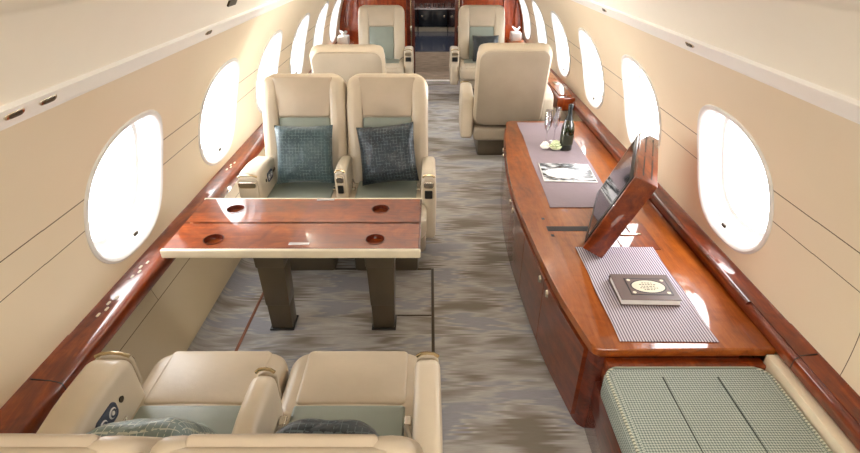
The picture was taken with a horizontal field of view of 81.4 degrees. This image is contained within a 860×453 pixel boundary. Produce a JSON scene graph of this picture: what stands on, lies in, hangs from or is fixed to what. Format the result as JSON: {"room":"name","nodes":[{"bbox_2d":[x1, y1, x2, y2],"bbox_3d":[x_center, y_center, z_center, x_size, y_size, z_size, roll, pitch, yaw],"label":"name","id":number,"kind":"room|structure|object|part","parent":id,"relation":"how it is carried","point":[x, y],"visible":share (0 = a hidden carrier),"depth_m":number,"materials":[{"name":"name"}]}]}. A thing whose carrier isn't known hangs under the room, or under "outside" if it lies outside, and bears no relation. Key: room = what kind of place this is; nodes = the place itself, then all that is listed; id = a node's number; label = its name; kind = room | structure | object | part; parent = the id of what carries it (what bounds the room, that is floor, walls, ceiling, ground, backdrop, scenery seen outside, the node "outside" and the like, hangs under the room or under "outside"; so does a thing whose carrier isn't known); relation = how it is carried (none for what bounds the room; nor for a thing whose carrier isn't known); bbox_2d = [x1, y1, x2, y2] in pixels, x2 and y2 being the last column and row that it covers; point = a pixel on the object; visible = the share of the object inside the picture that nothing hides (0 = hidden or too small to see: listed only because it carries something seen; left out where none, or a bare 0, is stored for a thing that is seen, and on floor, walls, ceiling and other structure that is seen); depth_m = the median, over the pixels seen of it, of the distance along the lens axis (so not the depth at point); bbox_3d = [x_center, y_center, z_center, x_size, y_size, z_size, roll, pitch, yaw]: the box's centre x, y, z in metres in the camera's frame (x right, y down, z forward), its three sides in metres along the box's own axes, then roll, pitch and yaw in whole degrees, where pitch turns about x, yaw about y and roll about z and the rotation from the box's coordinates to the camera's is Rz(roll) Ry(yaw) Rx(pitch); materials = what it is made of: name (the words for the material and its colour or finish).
{"room":"aircraft cabin","nodes":[
{"label":"aircraft cabin","id":0,"kind":"room"},
{"bbox_2d":[0,0,343,407],"bbox_3d":[-1.179,-0.941,3.352,0.329,0.930,9.342,0,30,0],"label":"wall","id":1,"kind":"structure","parent":0,"point":[51,278],"depth_m":1.78,"materials":[{"name":"beige plastic"}]},
{"bbox_2d":[3,108,24,120],"bbox_3d":[-0.997,-0.271,1.198,0.017,0.019,0.065,0,30,0],"label":"light","id":2,"kind":"object","parent":1,"relation":"attached to","point":[19,112],"visible":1,"depth_m":1.19,"materials":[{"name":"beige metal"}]},
{"bbox_2d":[39,94,56,105],"bbox_3d":[-0.997,-0.332,1.304,0.017,0.019,0.065,0,30,0],"label":"light","id":3,"kind":"object","parent":1,"relation":"attached to","point":[51,98],"visible":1,"depth_m":1.30,"materials":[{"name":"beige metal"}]},
{"bbox_2d":[84,109,162,263],"bbox_3d":[-1.308,-0.172,2.143,0.292,0.623,0.626,0,30,0],"label":"window","id":4,"kind":"structure","parent":1,"relation":"in","point":[138,216],"depth_m":2.32,"materials":[{"name":"white plastic"}]},
{"bbox_2d":[0,0,292,130],"bbox_3d":[-1.014,-1.323,3.038,0.064,0.065,9.180,0,30,0],"label":"trim","id":5,"kind":"structure","parent":1,"relation":"attached to","point":[72,88],"depth_m":1.58,"materials":[{"name":"beige plastic"}]},
{"bbox_2d":[198,58,239,165],"bbox_3d":[-1.308,-0.701,3.063,0.292,0.623,0.626,0,30,0],"label":"window","id":6,"kind":"structure","parent":1,"relation":"in","point":[217,144],"depth_m":3.26,"materials":[{"name":"white plastic"}]},
{"bbox_2d":[255,30,282,112],"bbox_3d":[-1.308,-1.229,3.984,0.292,0.623,0.626,0,30,0],"label":"window","id":7,"kind":"structure","parent":1,"relation":"in","point":[269,60],"depth_m":4.16,"materials":[{"name":"white glass"}]},
{"bbox_2d":[289,13,309,72],"bbox_3d":[-1.308,-1.758,4.905,0.292,0.623,0.626,0,30,0],"label":"window","id":8,"kind":"structure","parent":1,"relation":"in","point":[297,52],"depth_m":5.13,"materials":[{"name":"white glass"}]},
{"bbox_2d":[313,1,328,45],"bbox_3d":[-1.308,-2.287,5.825,0.292,0.623,0.626,0,30,0],"label":"window","id":9,"kind":"structure","parent":1,"relation":"in","point":[320,23],"depth_m":6.04,"materials":[{"name":"white glass"}]},
{"bbox_2d":[329,0,341,42],"bbox_3d":[-1.308,-2.815,6.746,0.292,0.623,0.626,0,30,0],"label":"window","id":10,"kind":"structure","parent":1,"relation":"in","point":[335,12],"depth_m":6.98,"materials":[{"name":"white glass"}]},
{"bbox_2d":[95,147,264,386],"bbox_3d":[-1.283,-0.277,3.639,0.356,0.637,9.180,0,30,0],"label":"wall","id":11,"kind":"structure","parent":0,"point":[170,316],"depth_m":2.49,"materials":[{"name":"beige plastic"}]},
{"bbox_2d":[0,42,336,433],"bbox_3d":[-1.312,-0.496,3.514,0.148,0.094,9.180,0,30,0],"label":"trim","id":12,"kind":"structure","parent":11,"relation":"attached to","point":[26,410],"depth_m":1.95,"materials":[{"name":"brown wood"}]},
{"bbox_2d":[187,258,262,350],"bbox_3d":[-1.090,-0.180,3.874,0.200,0.055,8.900,0,30,0],"label":"floor","id":13,"kind":"structure","parent":11,"relation":"attached to","point":[224,325],"depth_m":2.76,"materials":[{"name":"carpet"}]},
{"bbox_2d":[235,292,263,350],"bbox_3d":[-0.978,1.162,1.589,0.015,0.006,3.600,0,30,0],"label":"trim","id":14,"kind":"structure","parent":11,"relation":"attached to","point":[262,295],"depth_m":2.70,"materials":[{"name":"orange metal"}]},
{"bbox_2d":[234,30,591,452],"bbox_3d":[0.000,-1.251,5.854,2.900,0.060,13.800,0,30,0],"label":"floor","id":15,"kind":"structure","parent":0,"point":[499,393],"depth_m":2.74,"materials":[{"name":"carpet"}]},
{"bbox_2d":[0,351,288,452],"bbox_3d":[-0.800,0.646,1.469,0.637,1.017,0.954,0,30,0],"label":"seat","id":16,"kind":"object","parent":15,"relation":"on","point":[227,392],"visible":0.88,"depth_m":1.60,"materials":[{"name":"beige leather"}]},
{"bbox_3d":[-0.785,0.634,1.173,0.516,0.700,0.421,0,30,0],"label":"backrest","id":17,"kind":"part","parent":16,"relation":"part of","materials":[{"name":"beige leather"}]},
{"bbox_3d":[-1.047,0.704,1.586,0.144,0.450,0.390,0,30,0],"label":"armrest","id":18,"kind":"part","parent":16,"relation":"part of","materials":[{"name":"beige leather"}]},
{"bbox_2d":[86,417,215,437],"bbox_3d":[-0.800,0.643,1.447,0.324,0.277,0.224,-1,30,-2],"label":"throw cushion","id":19,"kind":"object","parent":16,"relation":"on","point":[162,427],"visible":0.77,"depth_m":1.36,"materials":[{"name":"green fabric"}]},
{"bbox_2d":[131,354,288,419],"bbox_3d":[-0.785,0.667,1.717,0.500,0.154,0.544,0,30,0],"label":"seat cushion","id":20,"kind":"object","parent":16,"relation":"on","point":[180,386],"depth_m":1.75,"materials":[{"name":"beige leather"}]},
{"bbox_3d":[-0.523,0.721,1.556,0.083,0.450,0.320,0,30,0],"label":"armrest","id":21,"kind":"part","parent":16,"relation":"part of","materials":[{"name":"beige leather"}]},
{"bbox_2d":[160,198,421,329],"bbox_3d":[-0.603,0.255,2.526,1.123,0.643,0.506,0,30,0],"label":"dining table","id":22,"kind":"object","parent":15,"relation":"on","point":[271,232],"visible":1,"depth_m":2.41,"materials":[{"name":"brown wood"}]},
{"bbox_3d":[-0.785,0.263,2.555,0.156,0.600,0.124,0,30,0],"label":"leg","id":23,"kind":"part","parent":22,"relation":"part of","materials":[{"name":"brown wood"}]},
{"bbox_3d":[-0.785,0.519,2.702,0.128,0.010,0.120,0,30,0],"label":"foot plate","id":24,"kind":"part","parent":22,"relation":"part of","materials":[{"name":"black plastic"}]},
{"bbox_3d":[-0.575,0.076,2.195,0.090,0.003,0.020,0,30,0],"label":"latch plate","id":25,"kind":"part","parent":22,"relation":"part of","materials":[{"name":"silver metal"}]},
{"bbox_3d":[-0.535,-0.138,2.568,0.090,0.003,0.020,0,30,0],"label":"latch plate","id":26,"kind":"part","parent":22,"relation":"part of","materials":[{"name":"silver metal"}]},
{"bbox_3d":[-0.245,0.263,2.555,0.156,0.600,0.124,0,30,0],"label":"leg","id":27,"kind":"part","parent":22,"relation":"part of","materials":[{"name":"brown wood"}]},
{"bbox_3d":[-0.245,0.519,2.702,0.128,0.010,0.120,0,30,0],"label":"foot plate","id":28,"kind":"part","parent":22,"relation":"part of","materials":[{"name":"black plastic"}]},
{"bbox_2d":[237,73,352,269],"bbox_3d":[-0.810,-0.328,3.114,0.637,1.068,0.857,0,30,0],"label":"seat","id":29,"kind":"object","parent":15,"relation":"on","point":[288,99],"visible":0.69,"depth_m":3.12,"materials":[{"name":"beige leather"}]},
{"bbox_3d":[-1.057,-0.200,3.160,0.144,0.450,0.390,0,30,0],"label":"armrest","id":30,"kind":"part","parent":29,"relation":"part of","materials":[{"name":"beige leather"}]},
{"bbox_2d":[274,125,334,183],"bbox_3d":[-0.775,-0.445,3.095,0.362,0.337,0.208,-1,30,-2],"label":"throw cushion","id":31,"kind":"object","parent":29,"relation":"on","point":[304,154],"visible":1,"depth_m":3.03,"materials":[{"name":"teal fabric"}]},
{"bbox_3d":[-0.795,-0.597,3.255,0.532,0.742,0.311,0,30,0],"label":"backrest","id":32,"kind":"part","parent":29,"relation":"part of","materials":[{"name":"beige leather"}]},
{"bbox_3d":[-0.533,-0.217,3.190,0.083,0.450,0.320,0,30,0],"label":"armrest","id":33,"kind":"part","parent":29,"relation":"part of","materials":[{"name":"beige leather"}]},
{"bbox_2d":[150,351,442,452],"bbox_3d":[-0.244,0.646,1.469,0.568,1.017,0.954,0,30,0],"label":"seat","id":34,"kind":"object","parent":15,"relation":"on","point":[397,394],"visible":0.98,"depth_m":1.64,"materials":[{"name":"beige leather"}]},
{"bbox_3d":[-0.270,0.634,1.173,0.516,0.700,0.421,0,30,0],"label":"backrest","id":35,"kind":"part","parent":34,"relation":"part of","materials":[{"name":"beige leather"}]},
{"bbox_2d":[276,418,378,436],"bbox_3d":[-0.285,0.646,1.447,0.310,0.274,0.230,-1,30,-2],"label":"throw cushion","id":36,"kind":"object","parent":34,"relation":"on","point":[307,425],"visible":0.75,"depth_m":1.36,"materials":[{"name":"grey fabric"}]},
{"bbox_2d":[281,354,416,436],"bbox_3d":[-0.270,0.667,1.717,0.500,0.154,0.544,0,30,0],"label":"seat cushion","id":37,"kind":"object","parent":34,"relation":"on","point":[375,390],"depth_m":1.73,"materials":[{"name":"beige leather"}]},
{"bbox_3d":[-0.008,0.704,1.586,0.096,0.450,0.390,0,30,0],"label":"armrest","id":38,"kind":"part","parent":34,"relation":"part of","materials":[{"name":"beige leather"}]},
{"bbox_2d":[310,44,385,84],"bbox_3d":[-0.672,-1.170,4.581,0.842,1.068,0.857,0,30,0],"label":"seat","id":39,"kind":"object","parent":15,"relation":"on","point":[346,61],"visible":0.15,"depth_m":4.02,"materials":[{"name":"beige leather"}]},
{"bbox_2d":[335,268,430,269],"bbox_3d":[-0.446,0.268,3.147,0.908,0.006,0.012,0,30,0],"label":"trim","id":40,"kind":"structure","parent":15,"relation":"on","point":[335,268],"depth_m":3.14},
{"bbox_2d":[358,5,413,72],"bbox_3d":[-0.630,-2.220,6.410,0.842,1.068,0.857,0,30,0],"label":"seat","id":41,"kind":"object","parent":15,"relation":"on","point":[382,25],"visible":0.6,"depth_m":6.43,"materials":[{"name":"beige leather"}]},
{"bbox_3d":[-0.630,-2.489,6.550,0.600,0.742,0.311,0,30,0],"label":"backrest","id":42,"kind":"part","parent":41,"relation":"part of","materials":[{"name":"beige leather"}]},
{"bbox_2d":[386,60,403,72],"bbox_3d":[-0.630,-1.998,6.357,0.600,0.154,0.544,0,30,0],"label":"seat cushion","id":43,"kind":"object","parent":41,"relation":"on","point":[392,66],"depth_m":6.17,"materials":[{"name":"beige leather"}]},
{"bbox_3d":[-0.270,-2.092,6.455,0.122,0.450,0.390,0,30,0],"label":"armrest","id":44,"kind":"part","parent":41,"relation":"part of","materials":[{"name":"beige leather"}]},
{"bbox_2d":[347,73,435,269],"bbox_3d":[-0.244,-0.328,3.114,0.568,1.068,0.857,0,30,0],"label":"seat","id":45,"kind":"object","parent":15,"relation":"on","point":[373,99],"visible":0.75,"depth_m":3.12,"materials":[{"name":"beige leather"}]},
{"bbox_2d":[356,122,418,184],"bbox_3d":[-0.262,-0.446,3.087,0.400,0.381,0.210,2,30,4],"label":"throw cushion","id":46,"kind":"object","parent":45,"relation":"on","point":[387,152],"visible":1,"depth_m":3.02,"materials":[{"name":"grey fabric"}]},
{"bbox_3d":[-0.270,-0.597,3.255,0.516,0.742,0.311,0,30,0],"label":"backrest","id":47,"kind":"part","parent":45,"relation":"part of","materials":[{"name":"beige leather"}]},
{"bbox_2d":[349,183,426,237],"bbox_3d":[-0.270,-0.105,3.062,0.500,0.154,0.544,0,30,0],"label":"seat cushion","id":48,"kind":"object","parent":45,"relation":"on","point":[376,190],"depth_m":3.08,"materials":[{"name":"beige leather"}]},
{"bbox_3d":[-0.008,-0.200,3.160,0.096,0.450,0.390,0,30,0],"label":"armrest","id":49,"kind":"part","parent":45,"relation":"part of","materials":[{"name":"beige leather"}]},
{"bbox_2d":[397,315,430,315],"bbox_3d":[-0.096,0.490,2.759,0.208,0.006,0.007,0,30,0],"label":"trim","id":50,"kind":"structure","parent":15,"relation":"on","point":[397,315],"depth_m":2.75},
{"bbox_2d":[418,6,447,31],"bbox_3d":[0.065,-4.708,11.339,0.660,0.475,0.545,0,30,0],"label":"base cabinet","id":51,"kind":"object","parent":15,"relation":"on","point":[430,19],"visible":0.99,"depth_m":11.11,"materials":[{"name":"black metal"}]},
{"bbox_3d":[-0.098,-4.618,11.097,0.305,0.320,0.015,0,30,0],"label":"door","id":52,"kind":"part","parent":51,"relation":"part of","materials":[{"name":"black wood"}]},
{"bbox_2d":[418,6,447,9],"bbox_3d":[0.065,-4.907,11.227,0.660,0.018,0.540,0,30,0],"label":"countertop","id":53,"kind":"structure","parent":51,"relation":"on","point":[419,7],"depth_m":11.06,"materials":[{"name":"silver metal"}]},
{"bbox_3d":[0.228,-4.618,11.097,0.305,0.320,0.015,0,30,0],"label":"door","id":54,"kind":"part","parent":51,"relation":"part of","materials":[{"name":"black wood"}]},
{"bbox_2d":[431,268,434,351],"bbox_3d":[0.016,1.162,1.589,0.016,0.006,3.600,0,30,0],"label":"trim","id":55,"kind":"structure","parent":15,"relation":"on","point":[432,269],"depth_m":2.79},
{"bbox_2d":[449,5,504,94],"bbox_3d":[0.670,-2.220,6.410,0.842,1.068,0.857,0,30,0],"label":"seat","id":56,"kind":"object","parent":15,"relation":"on","point":[476,20],"visible":0.56,"depth_m":6.42,"materials":[{"name":"beige leather"}]},
{"bbox_3d":[0.310,-2.092,6.455,0.122,0.450,0.390,0,30,0],"label":"armrest","id":57,"kind":"part","parent":56,"relation":"part of","materials":[{"name":"beige leather"}]},
{"bbox_2d":[459,60,475,79],"bbox_3d":[0.670,-1.998,6.357,0.600,0.154,0.544,0,30,0],"label":"seat cushion","id":58,"kind":"object","parent":56,"relation":"on","point":[467,68],"depth_m":6.15,"materials":[{"name":"beige leather"}]},
{"bbox_3d":[0.670,-2.489,6.550,0.600,0.742,0.311,0,30,0],"label":"backrest","id":59,"kind":"part","parent":56,"relation":"part of","materials":[{"name":"beige leather"}]},
{"bbox_2d":[472,35,498,61],"bbox_3d":[0.710,-2.262,6.380,0.340,0.320,0.201,-1,30,-2],"label":"throw cushion","id":60,"kind":"object","parent":56,"relation":"on","point":[477,40],"visible":0.43,"depth_m":6.31,"materials":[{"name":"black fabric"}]},
{"bbox_2d":[459,43,553,154],"bbox_3d":[0.700,-1.205,4.642,0.842,1.068,0.857,0,30,0],"label":"seat","id":61,"kind":"object","parent":15,"relation":"on","point":[511,79],"visible":1,"depth_m":4.32,"materials":[{"name":"beige leather"}]},
{"bbox_3d":[0.340,-1.101,4.730,0.122,0.450,0.390,0,30,0],"label":"armrest","id":62,"kind":"part","parent":61,"relation":"part of","materials":[{"name":"beige leather"}]},
{"bbox_3d":[0.700,-1.220,4.339,0.620,0.742,0.311,0,30,0],"label":"backrest","id":63,"kind":"part","parent":61,"relation":"part of","materials":[{"name":"beige leather"}]},
{"bbox_3d":[0.700,-1.173,4.295,0.576,0.683,0.223,0,30,0],"label":"panel","id":64,"kind":"part","parent":61,"relation":"part of","materials":[{"name":"beige leather"}]},
{"bbox_3d":[1.060,-1.101,4.730,0.122,0.450,0.390,0,30,0],"label":"armrest","id":65,"kind":"part","parent":61,"relation":"part of","materials":[{"name":"beige leather"}]},
{"bbox_2d":[500,121,774,427],"bbox_3d":[0.901,-0.023,3.184,0.812,0.470,2.735,0,30,0],"label":"credenza","id":66,"kind":"object","parent":15,"relation":"on","point":[574,334],"visible":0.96,"depth_m":2.35,"materials":[{"name":"brown wood"}]},
{"bbox_3d":[0.608,-0.550,4.124,0.025,0.377,0.462,4,30,7],"label":"door","id":67,"kind":"part","parent":66,"relation":"part of","materials":[{"name":"brown wood"}]},
{"bbox_3d":[0.554,-0.328,3.738,0.024,0.377,0.428,3,30,5],"label":"door","id":68,"kind":"part","parent":66,"relation":"part of","materials":[{"name":"brown wood"}]},
{"bbox_3d":[0.521,-0.108,3.354,0.026,0.377,0.451,1,30,2],"label":"door","id":69,"kind":"part","parent":66,"relation":"part of","materials":[{"name":"brown wood"}]},
{"bbox_3d":[0.517,0.109,2.977,0.025,0.377,0.410,-1,30,-1],"label":"door","id":70,"kind":"part","parent":66,"relation":"part of","materials":[{"name":"brown wood"}]},
{"bbox_3d":[0.536,0.313,2.621,0.023,0.377,0.401,-2,30,-3],"label":"door","id":71,"kind":"part","parent":66,"relation":"part of","materials":[{"name":"brown wood"}]},
{"bbox_2d":[517,122,602,207],"bbox_3d":[0.909,-0.491,3.540,0.399,0.004,1.541,1,30,1],"label":"table runner","id":72,"kind":"object","parent":66,"relation":"on","point":[558,194],"visible":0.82,"depth_m":3.45,"materials":[{"name":"purple fabric"}]},
{"bbox_2d":[540,141,549,148],"bbox_3d":[0.843,-0.596,3.659,0.072,0.048,0.072,0,30,0],"label":"blossom","id":73,"kind":"object","parent":72,"relation":"on","point":[544,145],"visible":1,"depth_m":3.64,"materials":[{"name":"white plant"}]},
{"bbox_2d":[544,109,553,144],"bbox_3d":[0.868,-0.730,3.686,0.068,0.262,0.068,0,30,0],"label":"champagne flute","id":74,"kind":"object","parent":72,"relation":"on","point":[546,109],"visible":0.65,"depth_m":3.65,"materials":[{"name":"clear glass"}]},
{"bbox_2d":[549,140,561,149],"bbox_3d":[0.916,-0.594,3.638,0.092,0.062,0.092,0,30,0],"label":"blossom","id":75,"kind":"object","parent":72,"relation":"on","point":[555,145],"visible":1,"depth_m":3.62,"materials":[{"name":"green plant"}]},
{"bbox_2d":[549,107,561,142],"bbox_3d":[0.940,-0.759,3.738,0.068,0.262,0.068,0,30,0],"label":"champagne flute","id":76,"kind":"object","parent":72,"relation":"on","point":[551,141],"visible":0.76,"depth_m":3.71,"materials":[{"name":"clear glass"}]},
{"bbox_2d":[560,104,574,150],"bbox_3d":[0.990,-0.712,3.581,0.095,0.335,0.095,0,30,0],"label":"champagne bottle","id":77,"kind":"object","parent":72,"relation":"on","point":[567,130],"visible":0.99,"depth_m":3.56,"materials":[{"name":"green glass"}]},
{"bbox_3d":[0.990,-0.696,3.590,0.093,0.300,0.093,0,30,0],"label":"glass","id":78,"kind":"part","parent":77,"relation":"part of","materials":[{"name":"green glass"}]},
{"bbox_2d":[538,163,597,182],"bbox_3d":[0.902,-0.357,3.295,0.336,0.005,0.296,2,30,3],"label":"magazine","id":79,"kind":"object","parent":72,"relation":"on","point":[551,172],"visible":1,"depth_m":3.29,"materials":[{"name":"paper"}]},
{"bbox_3d":[0.578,0.528,2.246,0.029,0.377,0.462,-4,30,-7],"label":"door","id":80,"kind":"part","parent":66,"relation":"part of","materials":[{"name":"brown wood"}]},
{"bbox_2d":[583,131,658,257],"bbox_3d":[0.975,-0.178,2.531,0.258,0.444,0.635,11,32,19],"label":"monitor","id":81,"kind":"object","parent":66,"relation":"on","point":[634,179],"visible":1,"depth_m":2.34,"materials":[{"name":"brown wood"}]},
{"bbox_2d":[575,247,718,341],"bbox_3d":[0.920,0.273,2.209,0.389,0.004,0.680,0,30,0],"label":"placemat","id":82,"kind":"object","parent":66,"relation":"on","point":[682,323],"visible":0.79,"depth_m":2.08,"materials":[{"name":"fabric"}]},
{"bbox_2d":[608,274,681,305],"bbox_3d":[0.928,0.273,2.169,0.250,0.034,0.184,1,30,1],"label":"book","id":83,"kind":"object","parent":82,"relation":"on","point":[629,289],"visible":1,"depth_m":2.14,"materials":[{"name":"paper"}]},
{"bbox_3d":[0.943,0.260,2.161,0.180,0.001,0.120,1,30,1],"label":"printed panel","id":84,"kind":"part","parent":83,"relation":"part of","materials":[{"name":"brown paper"}]},
{"bbox_2d":[584,355,859,452],"bbox_3d":[0.975,0.966,1.486,0.670,0.446,1.215,0,30,0],"label":"divan","id":85,"kind":"object","parent":15,"relation":"on","point":[637,405],"visible":1,"depth_m":1.71,"materials":[{"name":"green fabric"}]},
{"bbox_3d":[1.288,0.854,1.409,0.044,0.176,1.193,0,30,0],"label":"panel","id":86,"kind":"part","parent":85,"relation":"part of","materials":[{"name":"beige leather"}]},
{"bbox_2d":[0,0,859,105],"bbox_3d":[0.019,-1.525,2.923,2.267,0.545,9.180,0,30,0],"label":"ceiling","id":87,"kind":"structure","parent":0,"point":[44,44],"depth_m":1.35,"materials":[{"name":"beige plastic"}]},
{"bbox_2d":[227,0,236,6],"bbox_3d":[-0.948,-1.074,2.397,0.021,0.029,0.108,0,30,0],"label":"ceiling vent","id":88,"kind":"object","parent":87,"relation":"in","point":[230,2],"visible":1,"depth_m":2.38,"materials":[{"name":"grey metal"}]},
{"bbox_2d":[340,0,522,46],"bbox_3d":[0.010,-3.225,7.275,2.940,1.950,0.070,0,30,0],"label":"wall","id":89,"kind":"structure","parent":0,"point":[350,5],"depth_m":7.29,"materials":[{"name":"red wood"}]},
{"bbox_2d":[343,0,357,26],"bbox_3d":[-1.145,-3.350,7.149,0.212,0.931,0.022,0,30,0],"label":"trim","id":90,"kind":"structure","parent":89,"relation":"attached to","point":[344,0],"depth_m":7.27,"materials":[{"name":"red wood"}]},
{"bbox_2d":[406,0,462,73],"bbox_3d":[0.065,-3.163,7.317,0.820,1.800,0.160,0,30,0],"label":"door frame","id":91,"kind":"structure","parent":89,"relation":"in","point":[410,4],"depth_m":7.35,"materials":[{"name":"brown wood"}]},
{"bbox_2d":[503,0,516,26],"bbox_3d":[1.155,-3.350,7.149,0.192,0.931,0.022,0,30,0],"label":"trim","id":92,"kind":"structure","parent":89,"relation":"attached to","point":[504,0],"depth_m":7.26,"materials":[{"name":"red wood"}]},
{"bbox_2d":[415,0,454,50],"bbox_3d":[0.065,-4.400,9.322,0.790,1.950,4.650,0,30,0],"label":"wall","id":93,"kind":"structure","parent":0,"point":[450,4],"depth_m":10.00,"materials":[{"name":"brown wood"}]},
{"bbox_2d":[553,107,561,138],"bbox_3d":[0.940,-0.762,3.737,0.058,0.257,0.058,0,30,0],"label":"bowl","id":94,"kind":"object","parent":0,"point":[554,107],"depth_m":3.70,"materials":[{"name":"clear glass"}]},
{"bbox_2d":[519,0,859,395],"bbox_3d":[1.216,-0.941,3.352,0.329,0.930,9.342,0,30,0],"label":"wall","id":95,"kind":"structure","parent":0,"point":[807,267],"depth_m":1.84,"materials":[{"name":"beige plastic"}]},
{"bbox_2d":[519,0,530,39],"bbox_3d":[1.345,-2.912,6.915,0.292,0.623,0.626,0,30,0],"label":"window","id":96,"kind":"structure","parent":95,"relation":"in","point":[525,13],"depth_m":7.15,"materials":[{"name":"white glass"}]},
{"bbox_2d":[532,0,547,43],"bbox_3d":[1.345,-2.372,5.973,0.292,0.623,0.626,0,30,0],"label":"window","id":97,"kind":"structure","parent":95,"relation":"in","point":[540,23],"depth_m":6.19,"materials":[{"name":"white glass"}]},
{"bbox_2d":[550,11,570,77],"bbox_3d":[1.345,-1.831,5.032,0.292,0.623,0.626,0,30,0],"label":"window","id":98,"kind":"structure","parent":95,"relation":"in","point":[561,40],"depth_m":5.25,"materials":[{"name":"white glass"}]},
{"bbox_2d":[578,27,604,108],"bbox_3d":[1.345,-1.291,4.091,0.292,0.623,0.626,0,30,0],"label":"window","id":99,"kind":"structure","parent":95,"relation":"in","point":[590,57],"depth_m":4.30,"materials":[{"name":"white glass"}]},
{"bbox_2d":[621,54,660,148],"bbox_3d":[1.345,-0.750,3.150,0.292,0.623,0.626,0,30,0],"label":"window","id":100,"kind":"structure","parent":95,"relation":"in","point":[634,76],"depth_m":3.36,"materials":[{"name":"white glass"}]},
{"bbox_2d":[572,0,859,123],"bbox_3d":[1.050,-1.323,3.038,0.064,0.065,9.180,0,30,0],"label":"trim","id":101,"kind":"structure","parent":95,"relation":"attached to","point":[847,107],"depth_m":1.60,"materials":[{"name":"beige plastic"}]},
{"bbox_2d":[697,104,773,253],"bbox_3d":[1.345,-0.210,2.208,0.292,0.623,0.626,0,30,0],"label":"window","id":102,"kind":"structure","parent":95,"relation":"in","point":[720,207],"depth_m":2.38,"materials":[{"name":"white plastic"}]},
{"bbox_2d":[551,107,859,451],"bbox_3d":[1.320,-0.277,3.639,0.356,0.637,9.180,0,30,0],"label":"wall","id":103,"kind":"structure","parent":0,"point":[557,113],"depth_m":4.68,"materials":[{"name":"beige plastic"}]},
{"bbox_2d":[505,37,524,42],"bbox_3d":[1.206,-2.568,7.125,0.227,0.167,0.529,0,30,0],"label":"ledge","id":104,"kind":"object","parent":103,"relation":"attached to","point":[507,40],"visible":0.16,"depth_m":6.99,"materials":[{"name":"brown wood"}]},
{"bbox_2d":[509,26,521,40],"bbox_3d":[1.206,-2.717,7.033,0.140,0.182,0.194,0,30,0],"label":"tissue box","id":105,"kind":"object","parent":104,"relation":"on","point":[515,35],"visible":1,"depth_m":6.98,"materials":[{"name":"white plastic"}]},
{"bbox_2d":[547,71,574,110],"bbox_3d":[1.247,-1.394,5.053,0.167,0.142,1.080,0,30,0],"label":"ledge","id":106,"kind":"object","parent":103,"relation":"attached to","point":[562,97],"depth_m":4.65,"materials":[{"name":"brown wood"}]},
{"bbox_3d":[1.250,-1.435,5.004,0.119,0.010,0.907,0,30,0],"label":"lid","id":107,"kind":"part","parent":106,"relation":"part of","materials":[{"name":"brown wood"}]},
{"bbox_2d":[521,38,859,450],"bbox_3d":[1.363,-0.496,3.514,0.120,0.094,9.180,0,30,0],"label":"trim","id":108,"kind":"structure","parent":103,"relation":"attached to","point":[831,391],"depth_m":1.92,"materials":[{"name":"brown wood"}]},
{"bbox_3d":[-1.170,-2.407,6.844,0.227,0.167,0.529,0,30,0],"label":"ledge","id":109,"kind":"object","parent":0,"visible":0},
{"bbox_2d":[337,30,349,43],"bbox_3d":[-1.170,-2.556,6.752,0.140,0.182,0.194,0,30,0],"label":"tissue box","id":110,"kind":"object","parent":109,"relation":"on","point":[341,39],"visible":0.92,"depth_m":6.69,"materials":[{"name":"white plastic"}]}
]}

